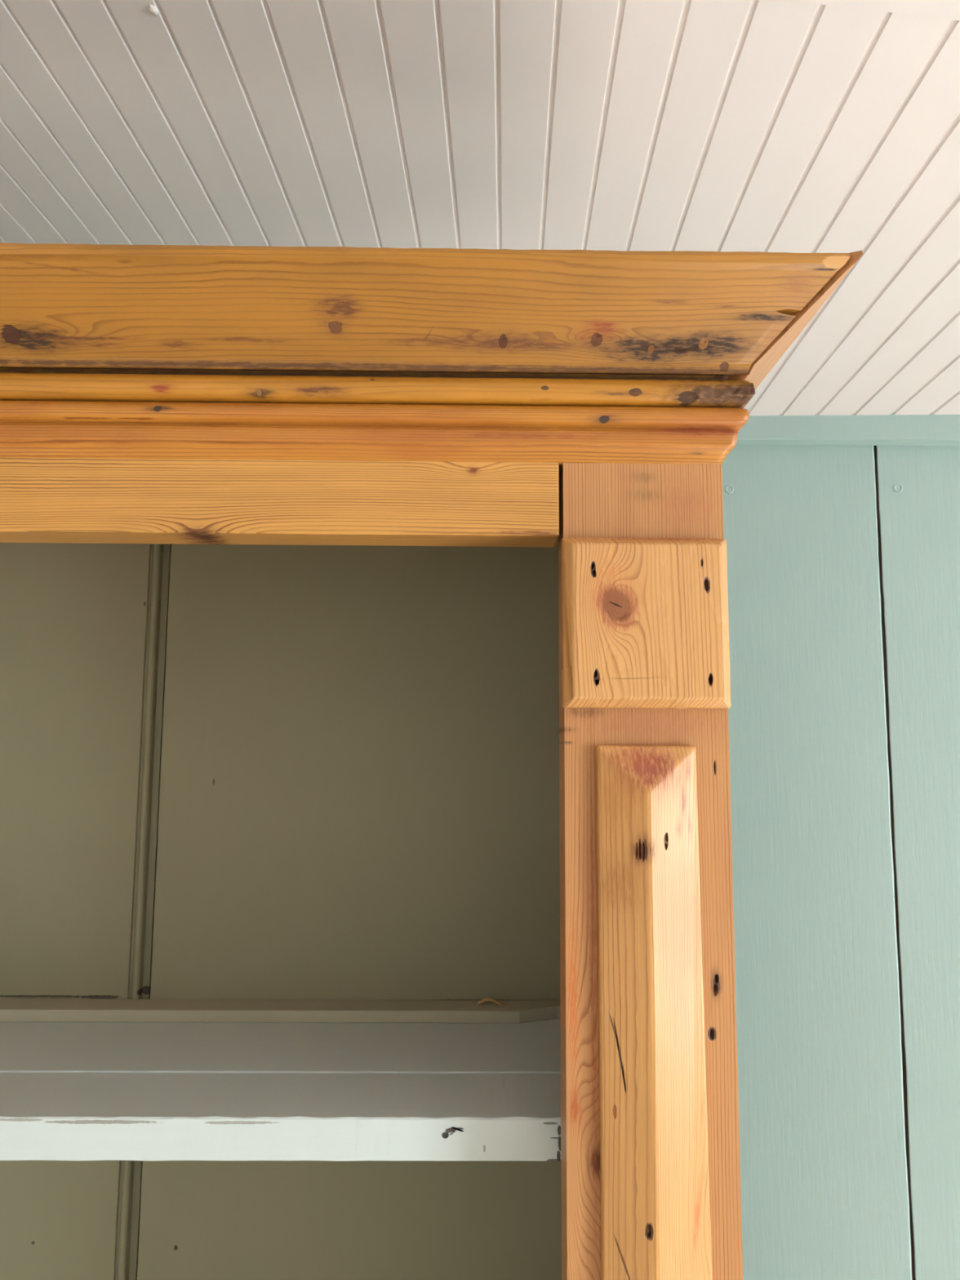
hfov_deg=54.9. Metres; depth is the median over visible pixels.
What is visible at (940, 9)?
trim
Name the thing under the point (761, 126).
ceiling
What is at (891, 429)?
trim
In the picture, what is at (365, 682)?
bookcase
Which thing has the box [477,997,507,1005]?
dry leaf
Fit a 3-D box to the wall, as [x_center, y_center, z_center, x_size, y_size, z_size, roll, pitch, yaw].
[0.209,0.588,1.652,5.650,2.827,0.062,-3,-7,23]
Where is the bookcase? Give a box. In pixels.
[0,242,862,1279]
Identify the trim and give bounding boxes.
[736,413,959,445]
[786,0,959,20]
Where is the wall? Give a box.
[721,444,959,1279]
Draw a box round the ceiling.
[0,0,959,415]

